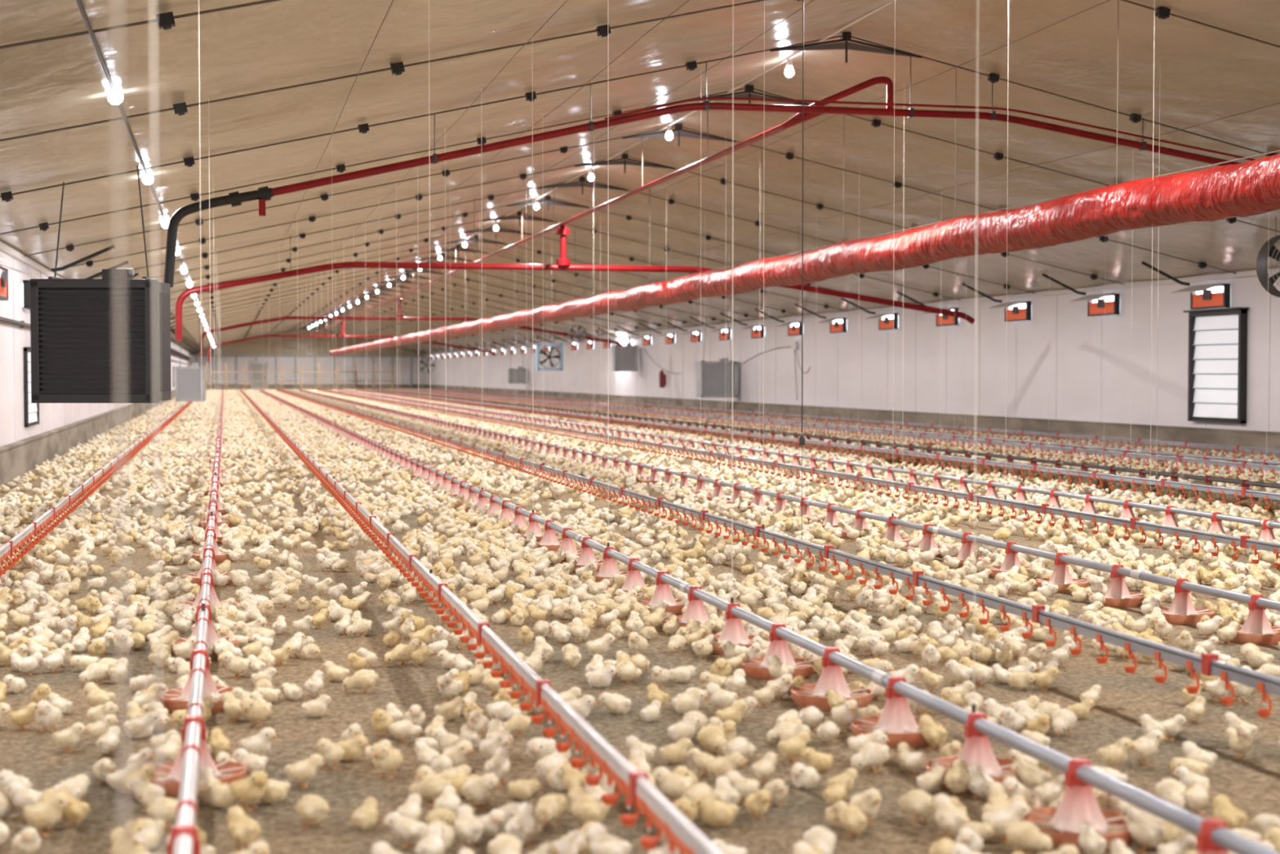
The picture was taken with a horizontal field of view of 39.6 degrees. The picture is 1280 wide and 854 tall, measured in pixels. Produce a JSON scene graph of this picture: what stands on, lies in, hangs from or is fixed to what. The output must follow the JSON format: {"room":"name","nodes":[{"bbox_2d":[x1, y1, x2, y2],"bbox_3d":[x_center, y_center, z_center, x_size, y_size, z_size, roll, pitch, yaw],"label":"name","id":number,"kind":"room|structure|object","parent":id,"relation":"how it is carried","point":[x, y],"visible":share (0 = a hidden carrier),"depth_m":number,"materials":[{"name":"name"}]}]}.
{"room":"farm building","nodes":[
{"label":"farm building","id":0,"kind":"room"},
{"bbox_2d":[0,240,189,446],"bbox_3d":[-19.153,-2.262,69.196,0.260,3.150,158.850,0,2,-13],"label":"wall","id":1,"kind":"structure","parent":0,"point":[13,339],"depth_m":25.10,"materials":[{"name":"white plastic"}]},
{"bbox_2d":[0,263,40,300],"bbox_3d":[-7.901,-1.830,22.499,0.504,0.414,1.100,0,2,-13],"label":"inlet","id":2,"kind":"object","parent":1,"relation":"attached to","point":[3,268],"visible":0.98,"depth_m":22.51,"materials":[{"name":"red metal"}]},
{"bbox_2d":[22,280,30,310],"bbox_3d":[-8.765,-1.942,26.197,0.504,0.414,1.100,0,2,-13],"label":"inlet","id":3,"kind":"object","parent":1,"relation":"attached to","point":[26,283],"visible":0.29,"depth_m":25.61,"materials":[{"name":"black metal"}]},
{"bbox_2d":[23,346,39,426],"bbox_3d":[-9.056,-0.603,26.529,0.070,1.158,1.740,0,2,-13],"label":"louvered shutter","id":4,"kind":"object","parent":1,"relation":"attached to","point":[32,410],"visible":0.62,"depth_m":26.14,"materials":[{"name":"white metal"}]},
{"bbox_2d":[0,389,175,485],"bbox_3d":[-19.031,-0.919,69.266,0.110,0.460,158.450,0,2,-13],"label":"baseboard","id":5,"kind":"structure","parent":1,"relation":"attached to","point":[17,458],"depth_m":29.58,"materials":[{"name":"concrete"}]},
{"bbox_2d":[0,316,186,364],"bbox_3d":[-17.796,-2.627,63.903,0.071,0.100,147.350,0,2,-13],"label":"conduit","id":6,"kind":"object","parent":1,"relation":"attached to","point":[21,323],"visible":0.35,"depth_m":24.42,"materials":[{"name":"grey metal"}]},
{"bbox_2d":[173,366,174,386],"bbox_3d":[-26.369,-2.848,100.600,0.070,1.158,1.740,0,2,-13],"label":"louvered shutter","id":7,"kind":"object","parent":1,"relation":"attached to","point":[173,366],"visible":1,"depth_m":100.41,"materials":[{"name":"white metal"}]},
{"bbox_2d":[189,328,425,389],"bbox_3d":[-27.678,-5.752,148.519,19.780,5.320,0.350,0,2,-13],"label":"wall","id":8,"kind":"structure","parent":0,"point":[274,351],"depth_m":148.48,"materials":[{"name":"paint"}]},
{"bbox_2d":[250,362,267,389],"bbox_3d":[-31.578,-4.208,147.413,1.400,2.300,0.100,0,2,-13],"label":"door","id":9,"kind":"structure","parent":8,"relation":"in","point":[255,366],"depth_m":147.40,"materials":[{"name":"grey metal"}]},
{"bbox_2d":[0,0,1279,352],"bbox_3d":[-9.649,-5.049,71.333,19.980,2.450,159.050,0,2,-13],"label":"ceiling","id":10,"kind":"structure","parent":0,"point":[1203,73],"depth_m":21.33,"materials":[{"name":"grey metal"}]},
{"bbox_2d":[30,165,171,403],"bbox_3d":[-5.376,-1.425,17.758,1.244,2.362,0.590,0,2,-1],"label":"space heater","id":11,"kind":"object","parent":10,"relation":"hanging from","point":[73,322],"visible":0.92,"depth_m":17.51,"materials":[{"name":"grey metal"}]},
{"bbox_2d":[75,0,214,347],"bbox_3d":[-17.048,-4.190,69.424,0.116,0.130,157.850,0,2,-13],"label":"string lights","id":12,"kind":"object","parent":10,"relation":"attached to","point":[147,179],"depth_m":14.53},
{"bbox_2d":[114,0,247,853],"bbox_3d":[-15.122,-2.369,64.202,0.352,3.666,138.000,0,2,-13],"label":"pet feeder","id":13,"kind":"object","parent":10,"relation":"hanging from","point":[179,778],"visible":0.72,"depth_m":5.84,"materials":[{"name":"metal"}]},
{"bbox_2d":[175,310,205,401],"bbox_3d":[-14.757,-2.343,58.385,0.924,3.006,0.590,0,2,-8],"label":"space heater","id":14,"kind":"object","parent":10,"relation":"hanging from","point":[190,381],"visible":0.99,"depth_m":58.16,"materials":[{"name":"grey metal"}]},
{"bbox_2d":[208,320,496,361],"bbox_3d":[-15.542,-5.006,96.901,15.591,2.956,0.280,0,2,-13],"label":"gas pipe","id":15,"kind":"object","parent":10,"relation":"attached to","point":[341,335],"visible":0.94,"depth_m":96.57,"materials":[{"name":"red metal"}]},
{"bbox_2d":[200,277,622,356],"bbox_3d":[-8.261,-4.062,65.754,15.591,2.956,0.280,0,2,-13],"label":"gas pipe","id":16,"kind":"object","parent":10,"relation":"attached to","point":[310,317],"visible":0.83,"depth_m":65.47,"materials":[{"name":"red metal"}]},
{"bbox_2d":[418,356,435,373],"bbox_3d":[-13.405,-4.626,111.793,1.030,2.524,0.245,0,2,-13],"label":"fan","id":17,"kind":"object","parent":10,"relation":"hanging from","point":[427,365],"visible":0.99,"depth_m":111.75,"materials":[{"name":"grey metal"}]},
{"bbox_2d":[240,0,723,853],"bbox_3d":[-13.942,-2.580,64.472,0.059,3.800,138.000,0,2,-13],"label":"pipe","id":18,"kind":"object","parent":10,"relation":"hanging from","point":[682,834],"visible":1,"depth_m":6.45,"materials":[{"name":"metal"}]},
{"bbox_2d":[507,343,526,383],"bbox_3d":[-6.870,-3.637,99.231,0.974,2.419,0.590,0,2,-13],"label":"space heater","id":19,"kind":"object","parent":10,"relation":"hanging from","point":[515,375],"visible":1,"depth_m":99.00,"materials":[{"name":"grey metal"}]},
{"bbox_2d":[535,286,563,370],"bbox_3d":[-3.052,-3.309,59.803,0.906,2.818,0.280,0,2,-13],"label":"fan","id":20,"kind":"object","parent":10,"relation":"hanging from","point":[560,356],"visible":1,"depth_m":59.76,"materials":[{"name":"grey metal"}]},
{"bbox_2d":[175,188,975,340],"bbox_3d":[-0.845,-3.100,34.024,15.591,2.956,0.280,0,2,-13],"label":"gas pipe","id":21,"kind":"object","parent":10,"relation":"attached to","point":[562,264],"visible":0.93,"depth_m":33.67,"materials":[{"name":"red metal"}]},
{"bbox_2d":[568,318,586,342],"bbox_3d":[-2.290,-3.778,65.101,0.618,1.346,0.245,0,2,-13],"label":"fan","id":22,"kind":"object","parent":10,"relation":"hanging from","point":[572,330],"visible":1,"depth_m":65.06,"materials":[{"name":"grey metal"}]},
{"bbox_2d":[305,0,895,328],"bbox_3d":[-9.905,-5.782,71.046,0.116,0.235,157.850,0,2,-13],"label":"string lights","id":23,"kind":"object","parent":10,"relation":"attached to","point":[788,72],"depth_m":26.69},
{"bbox_2d":[311,76,893,334],"bbox_3d":[-11.210,-5.599,77.853,1.128,0.875,119.017,0,2,-13],"label":"pipe","id":24,"kind":"object","parent":10,"relation":"hanging from","point":[796,119],"visible":0.86,"depth_m":24.03,"materials":[{"name":"red metal"}]},
{"bbox_2d":[301,38,922,328],"bbox_3d":[-11.505,-6.041,79.252,1.805,0.274,136.872,0,2,-13],"label":"ceiling lights","id":25,"kind":"object","parent":10,"relation":"attached to","point":[846,45],"visible":0.87,"depth_m":31.26,"materials":[{"name":"grey plastic"}]},
{"bbox_2d":[51,244,1190,355],"bbox_3d":[-9.575,-3.866,71.053,18.707,0.417,155.845,0,2,-13],"label":"struts","id":26,"kind":"object","parent":10,"relation":"attached to","point":[60,268],"visible":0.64,"depth_m":45.38,"materials":[{"name":"black metal"}]},
{"bbox_2d":[612,331,638,371],"bbox_3d":[-0.614,-3.151,72.455,0.974,1.769,0.590,0,2,-13],"label":"space heater","id":27,"kind":"object","parent":10,"relation":"hanging from","point":[624,357],"visible":1,"depth_m":72.22,"materials":[{"name":"grey metal"}]},
{"bbox_2d":[0,0,1277,351],"bbox_3d":[-9.347,-4.917,70.047,18.123,2.105,155.880,0,2,-13],"label":"clips","id":28,"kind":"object","parent":10,"relation":"attached to","point":[166,20],"visible":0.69,"depth_m":25.46,"materials":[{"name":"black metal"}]},
{"bbox_2d":[0,0,1279,353],"bbox_3d":[-9.380,-4.865,70.190,19.386,2.185,156.110,0,2,-13],"label":"cords","id":29,"kind":"object","parent":10,"relation":"attached to","point":[263,1],"visible":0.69,"depth_m":27.19,"materials":[{"name":"brown plastic"}]},
{"bbox_2d":[163,52,1255,287],"bbox_3d":[2.810,-2.869,20.032,15.842,2.749,0.335,0,2,-13],"label":"gas pipe","id":30,"kind":"object","parent":10,"relation":"attached to","point":[264,193],"visible":0.97,"depth_m":19.50,"materials":[{"name":"red metal"}]},
{"bbox_2d":[696,321,737,397],"bbox_3d":[2.542,-2.312,58.526,1.274,2.686,0.590,0,2,-13],"label":"space heater","id":31,"kind":"object","parent":10,"relation":"hanging from","point":[716,376],"visible":0.94,"depth_m":58.32,"materials":[{"name":"grey metal"}]},
{"bbox_2d":[258,0,1279,853],"bbox_3d":[-12.571,-2.679,64.789,0.352,4.250,138.000,0,2,-13],"label":"pet feeder","id":32,"kind":"object","parent":10,"relation":"hanging from","point":[1078,804],"visible":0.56,"depth_m":7.39,"materials":[{"name":"metal"}]},
{"bbox_2d":[275,204,1279,717],"bbox_3d":[-11.371,-2.893,65.063,0.059,4.388,138.000,0,2,-13],"label":"pipe","id":33,"kind":"object","parent":10,"relation":"hanging from","point":[1209,664],"visible":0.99,"depth_m":9.98,"materials":[{"name":"white metal"}]},
{"bbox_2d":[297,99,1279,644],"bbox_3d":[-9.855,-3.007,65.375,0.352,4.870,138.076,0,2,-13],"label":"pet feeder","id":34,"kind":"object","parent":10,"relation":"hanging from","point":[1256,629],"visible":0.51,"depth_m":12.60,"materials":[{"name":"metal"}]},
{"bbox_2d":[316,0,1279,568],"bbox_3d":[-8.488,-3.243,65.726,0.059,5.048,138.000,0,2,-13],"label":"pipe","id":35,"kind":"object","parent":10,"relation":"hanging from","point":[1243,541],"visible":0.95,"depth_m":17.14,"materials":[{"name":"white metal"}]},
{"bbox_2d":[799,0,804,551],"bbox_3d":[1.139,-1.246,12.455,0.044,4.546,0.042,0,2,-13],"label":"cord","id":36,"kind":"object","parent":10,"relation":"hanging from","point":[802,439],"visible":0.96,"depth_m":12.46,"materials":[{"name":"black metal"}]},
{"bbox_2d":[328,0,1279,355],"bbox_3d":[-7.314,-4.432,67.249,0.469,2.217,147.500,0,2,-13],"label":"air duct","id":37,"kind":"object","parent":10,"relation":"hanging from","point":[1251,188],"visible":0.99,"depth_m":19.66,"materials":[{"name":"red"}]},
{"bbox_2d":[336,58,1279,542],"bbox_3d":[-7.127,-3.064,66.050,0.352,4.944,138.000,0,2,-13],"label":"pet feeder","id":38,"kind":"object","parent":10,"relation":"hanging from","point":[1268,525],"visible":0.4,"depth_m":21.44,"materials":[{"name":"metal"}]},
{"bbox_2d":[354,111,1279,509],"bbox_3d":[-5.762,-2.986,66.371,0.059,4.496,138.000,0,2,-13],"label":"pipe","id":39,"kind":"object","parent":10,"relation":"hanging from","point":[1244,491],"visible":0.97,"depth_m":24.67,"materials":[{"name":"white metal"}]},
{"bbox_2d":[373,186,1279,501],"bbox_3d":[-4.401,-2.771,66.696,0.352,4.319,138.000,0,2,-13],"label":"pet feeder","id":40,"kind":"object","parent":10,"relation":"hanging from","point":[1175,476],"visible":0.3,"depth_m":26.78,"materials":[{"name":"metal"}]},
{"bbox_2d":[391,212,1279,479],"bbox_3d":[-3.035,-2.693,67.017,0.059,3.871,138.000,0,2,-13],"label":"pipe","id":41,"kind":"object","parent":10,"relation":"hanging from","point":[1243,464],"visible":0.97,"depth_m":31.19,"materials":[{"name":"white metal"}]},
{"bbox_2d":[409,274,1279,474],"bbox_3d":[-1.674,-2.479,67.342,0.352,3.695,138.000,0,2,-13],"label":"pet feeder","id":42,"kind":"object","parent":10,"relation":"hanging from","point":[1004,439],"visible":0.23,"depth_m":32.38,"materials":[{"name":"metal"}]},
{"bbox_2d":[427,295,1279,459],"bbox_3d":[-0.406,-2.411,67.640,0.059,3.270,138.000,0,2,-13],"label":"pipe","id":43,"kind":"object","parent":10,"relation":"hanging from","point":[1237,447],"visible":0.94,"depth_m":38.05,"materials":[{"name":"white metal"}]},
{"bbox_2d":[1255,216,1279,297],"bbox_3d":[8.836,-2.310,24.185,0.865,1.098,0.245,0,2,-13],"label":"fan","id":44,"kind":"object","parent":10,"relation":"hanging from","point":[1268,249],"visible":1,"depth_m":24.11,"materials":[{"name":"black metal"}]},
{"bbox_2d":[0,395,1279,853],"bbox_3d":[-9.649,-0.755,71.463,19.980,0.001,159.050,0,2,-13],"label":"floor","id":45,"kind":"structure","parent":0,"point":[1252,782],"depth_m":7.32,"materials":[{"name":"brown soil"}]},
{"bbox_2d":[0,401,192,577],"bbox_3d":[-16.357,-0.752,63.963,0.059,0.176,138.000,0,2,-13],"label":"pipe","id":46,"kind":"object","parent":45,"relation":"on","point":[10,546],"visible":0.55,"depth_m":15.62,"materials":[{"name":"metal"}]},
{"bbox_2d":[187,362,395,391],"bbox_3d":[-26.671,-3.826,136.459,15.630,2.200,0.060,0,2,-13],"label":"fence","id":47,"kind":"object","parent":45,"relation":"on","point":[206,371],"visible":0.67,"depth_m":136.39,"materials":[{"name":"red metal"}]},
{"bbox_2d":[0,388,1279,853],"bbox_3d":[-10.518,-0.934,75.196,19.136,0.152,148.943,0,2,-13],"label":"flock","id":48,"kind":"object","parent":45,"relation":"on","point":[1009,802],"visible":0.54,"depth_m":9.91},
{"bbox_2d":[424,267,1279,431],"bbox_3d":[-0.145,-2.397,73.635,0.260,3.150,158.850,0,2,-13],"label":"wall","id":49,"kind":"structure","parent":0,"point":[1066,366],"depth_m":40.41,"materials":[{"name":"white plastic"}]},
{"bbox_2d":[441,352,450,358],"bbox_3d":[-14.616,-5.380,134.041,0.504,0.414,1.100,0,2,-13],"label":"inlet","id":50,"kind":"object","parent":49,"relation":"attached to","point":[448,354],"visible":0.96,"depth_m":133.80,"materials":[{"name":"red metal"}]},
{"bbox_2d":[448,351,457,358],"bbox_3d":[-13.751,-5.268,130.342,0.504,0.414,1.100,0,2,-13],"label":"inlet","id":51,"kind":"object","parent":49,"relation":"attached to","point":[455,353],"visible":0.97,"depth_m":130.11,"materials":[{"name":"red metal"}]},
{"bbox_2d":[456,351,463,357],"bbox_3d":[-12.887,-5.156,126.644,0.504,0.414,1.100,0,2,-13],"label":"inlet","id":52,"kind":"object","parent":49,"relation":"attached to","point":[461,354],"visible":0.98,"depth_m":126.31,"materials":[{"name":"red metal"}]},
{"bbox_2d":[461,351,471,356],"bbox_3d":[-12.022,-5.044,122.945,0.504,0.414,1.100,0,2,-13],"label":"inlet","id":53,"kind":"object","parent":49,"relation":"attached to","point":[468,354],"visible":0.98,"depth_m":122.73,"materials":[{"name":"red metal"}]},
{"bbox_2d":[469,350,478,356],"bbox_3d":[-11.158,-4.932,119.246,0.504,0.414,1.100,0,2,-13],"label":"inlet","id":54,"kind":"object","parent":49,"relation":"attached to","point":[476,352],"visible":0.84,"depth_m":119.00,"materials":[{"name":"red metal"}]},
{"bbox_2d":[477,349,486,355],"bbox_3d":[-10.293,-4.820,115.548,0.504,0.414,1.100,0,2,-13],"label":"inlet","id":55,"kind":"object","parent":49,"relation":"attached to","point":[484,353],"visible":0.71,"depth_m":115.38,"materials":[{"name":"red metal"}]},
{"bbox_2d":[495,347,504,355],"bbox_3d":[-8.564,-4.596,108.150,0.504,0.414,1.100,0,2,-13],"label":"inlet","id":56,"kind":"object","parent":49,"relation":"attached to","point":[502,349],"visible":0.98,"depth_m":107.94,"materials":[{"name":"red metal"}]},
{"bbox_2d":[504,346,514,354],"bbox_3d":[-7.700,-4.484,104.452,0.504,0.414,1.100,0,2,-13],"label":"inlet","id":57,"kind":"object","parent":49,"relation":"attached to","point":[513,348],"visible":0.83,"depth_m":104.27,"materials":[{"name":"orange plastic"}]},
{"bbox_2d":[515,346,525,353],"bbox_3d":[-6.835,-4.371,100.753,0.504,0.414,1.100,0,2,-13],"label":"inlet","id":58,"kind":"object","parent":49,"relation":"attached to","point":[523,348],"visible":0.96,"depth_m":100.48,"materials":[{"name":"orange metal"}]},
{"bbox_2d":[525,345,535,352],"bbox_3d":[-5.971,-4.259,97.054,0.504,0.414,1.100,0,2,-13],"label":"inlet","id":59,"kind":"object","parent":49,"relation":"attached to","point":[534,346],"visible":0.69,"depth_m":96.90,"materials":[{"name":"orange plastic"}]},
{"bbox_2d":[539,346,549,351],"bbox_3d":[-5.106,-4.147,93.356,0.504,0.414,1.100,0,2,-13],"label":"inlet","id":60,"kind":"object","parent":49,"relation":"attached to","point":[548,347],"visible":0.4,"depth_m":93.19,"materials":[{"name":"orange plastic"}]},
{"bbox_2d":[564,341,577,350],"bbox_3d":[-3.377,-3.923,85.958,0.504,0.414,1.100,0,2,-13],"label":"inlet","id":61,"kind":"object","parent":49,"relation":"attached to","point":[574,344],"visible":0.93,"depth_m":85.79,"materials":[{"name":"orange plastic"}]},
{"bbox_2d":[577,339,593,349],"bbox_3d":[-2.513,-3.811,82.260,0.504,0.414,1.100,0,2,-13],"label":"inlet","id":62,"kind":"object","parent":49,"relation":"attached to","point":[589,343],"visible":0.92,"depth_m":82.10,"materials":[{"name":"orange plastic"}]},
{"bbox_2d":[595,338,610,347],"bbox_3d":[-1.648,-3.699,78.561,0.504,0.414,1.100,0,2,-13],"label":"inlet","id":63,"kind":"object","parent":49,"relation":"attached to","point":[605,344],"visible":0.62,"depth_m":78.42,"materials":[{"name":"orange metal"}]},
{"bbox_2d":[613,336,630,345],"bbox_3d":[-0.784,-3.587,74.862,0.504,0.414,1.100,0,2,-13],"label":"inlet","id":64,"kind":"object","parent":49,"relation":"attached to","point":[626,340],"visible":0.69,"depth_m":74.79,"materials":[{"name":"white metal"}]},
{"bbox_2d":[633,334,651,345],"bbox_3d":[0.081,-3.475,71.164,0.504,0.414,1.100,0,2,-13],"label":"inlet","id":65,"kind":"object","parent":49,"relation":"attached to","point":[646,339],"visible":1,"depth_m":71.03,"materials":[{"name":"orange plastic"}]},
{"bbox_2d":[659,369,666,387],"bbox_3d":[0.852,-1.865,68.459,0.260,0.700,0.212,0,2,-13],"label":"fire extinguisher","id":66,"kind":"object","parent":49,"relation":"attached to","point":[662,376],"visible":1,"depth_m":68.39,"materials":[{"name":"red metal"}]},
{"bbox_2d":[655,332,675,343],"bbox_3d":[0.945,-3.362,67.465,0.504,0.414,1.100,0,2,-13],"label":"inlet","id":67,"kind":"object","parent":49,"relation":"attached to","point":[669,337],"visible":1,"depth_m":67.38,"materials":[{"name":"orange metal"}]},
{"bbox_2d":[680,330,700,342],"bbox_3d":[1.810,-3.250,63.766,0.504,0.414,1.100,0,2,-13],"label":"inlet","id":68,"kind":"object","parent":49,"relation":"attached to","point":[695,335],"visible":0.95,"depth_m":63.67,"materials":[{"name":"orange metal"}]},
{"bbox_2d":[708,327,730,340],"bbox_3d":[2.674,-3.138,60.068,0.504,0.414,1.100,0,2,-13],"label":"inlet","id":69,"kind":"object","parent":49,"relation":"attached to","point":[723,332],"visible":0.96,"depth_m":59.98,"materials":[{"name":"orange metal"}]},
{"bbox_2d":[644,341,810,400],"bbox_3d":[2.522,-1.962,61.659,0.080,1.810,21.006,0,2,-13],"label":"electrical cable","id":70,"kind":"object","parent":49,"relation":"attached to","point":[794,344],"visible":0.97,"depth_m":52.79,"materials":[{"name":"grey plastic"}]},
{"bbox_2d":[739,324,763,338],"bbox_3d":[3.539,-3.026,56.369,0.504,0.414,1.100,0,2,-13],"label":"inlet","id":71,"kind":"object","parent":49,"relation":"attached to","point":[754,328],"visible":0.93,"depth_m":56.33,"materials":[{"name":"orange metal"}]},
{"bbox_2d":[776,320,801,336],"bbox_3d":[4.403,-2.914,52.670,0.504,0.414,1.100,0,2,-13],"label":"inlet","id":72,"kind":"object","parent":49,"relation":"attached to","point":[793,326],"visible":0.83,"depth_m":52.62,"materials":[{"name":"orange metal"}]},
{"bbox_2d":[816,317,846,333],"bbox_3d":[5.268,-2.802,48.972,0.504,0.414,1.100,0,2,-13],"label":"inlet","id":73,"kind":"object","parent":49,"relation":"attached to","point":[837,325],"visible":1,"depth_m":48.89,"materials":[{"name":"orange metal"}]},
{"bbox_2d":[423,384,1279,457],"bbox_3d":[-0.266,-1.052,73.647,0.110,0.460,158.450,0,2,-13],"label":"baseboard","id":74,"kind":"structure","parent":49,"relation":"attached to","point":[1250,438],"depth_m":39.08,"materials":[{"name":"concrete"}]},
{"bbox_2d":[864,312,897,329],"bbox_3d":[6.132,-2.690,45.273,0.504,0.414,1.100,0,2,-13],"label":"inlet","id":75,"kind":"object","parent":49,"relation":"attached to","point":[885,320],"visible":0.97,"depth_m":45.21,"materials":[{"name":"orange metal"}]},
{"bbox_2d":[920,306,958,326],"bbox_3d":[6.997,-2.578,41.575,0.504,0.414,1.100,0,2,-13],"label":"inlet","id":76,"kind":"object","parent":49,"relation":"attached to","point":[945,320],"visible":0.62,"depth_m":41.51,"materials":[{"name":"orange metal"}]},
{"bbox_2d":[987,300,1031,321],"bbox_3d":[7.861,-2.466,37.876,0.504,0.414,1.100,0,2,-13],"label":"inlet","id":77,"kind":"object","parent":49,"relation":"attached to","point":[1015,311],"visible":1,"depth_m":37.79,"materials":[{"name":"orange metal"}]},
{"bbox_2d":[1069,292,1119,315],"bbox_3d":[8.726,-2.354,34.177,0.504,0.414,1.100,0,2,-13],"label":"inlet","id":78,"kind":"object","parent":49,"relation":"attached to","point":[1096,303],"visible":0.98,"depth_m":34.09,"materials":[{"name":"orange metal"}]},
{"bbox_2d":[1170,282,1230,309],"bbox_3d":[9.590,-2.241,30.479,0.504,0.414,1.100,0,2,-13],"label":"inlet","id":79,"kind":"object","parent":49,"relation":"attached to","point":[1214,295],"visible":1,"depth_m":30.39,"materials":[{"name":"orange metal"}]},
{"bbox_2d":[1182,306,1248,423],"bbox_3d":[9.795,-1.044,30.306,0.200,1.930,1.740,0,2,-13],"label":"louvered shutter","id":80,"kind":"object","parent":49,"relation":"attached to","point":[1218,337],"visible":1,"depth_m":30.31,"materials":[{"name":"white metal"}]}
]}

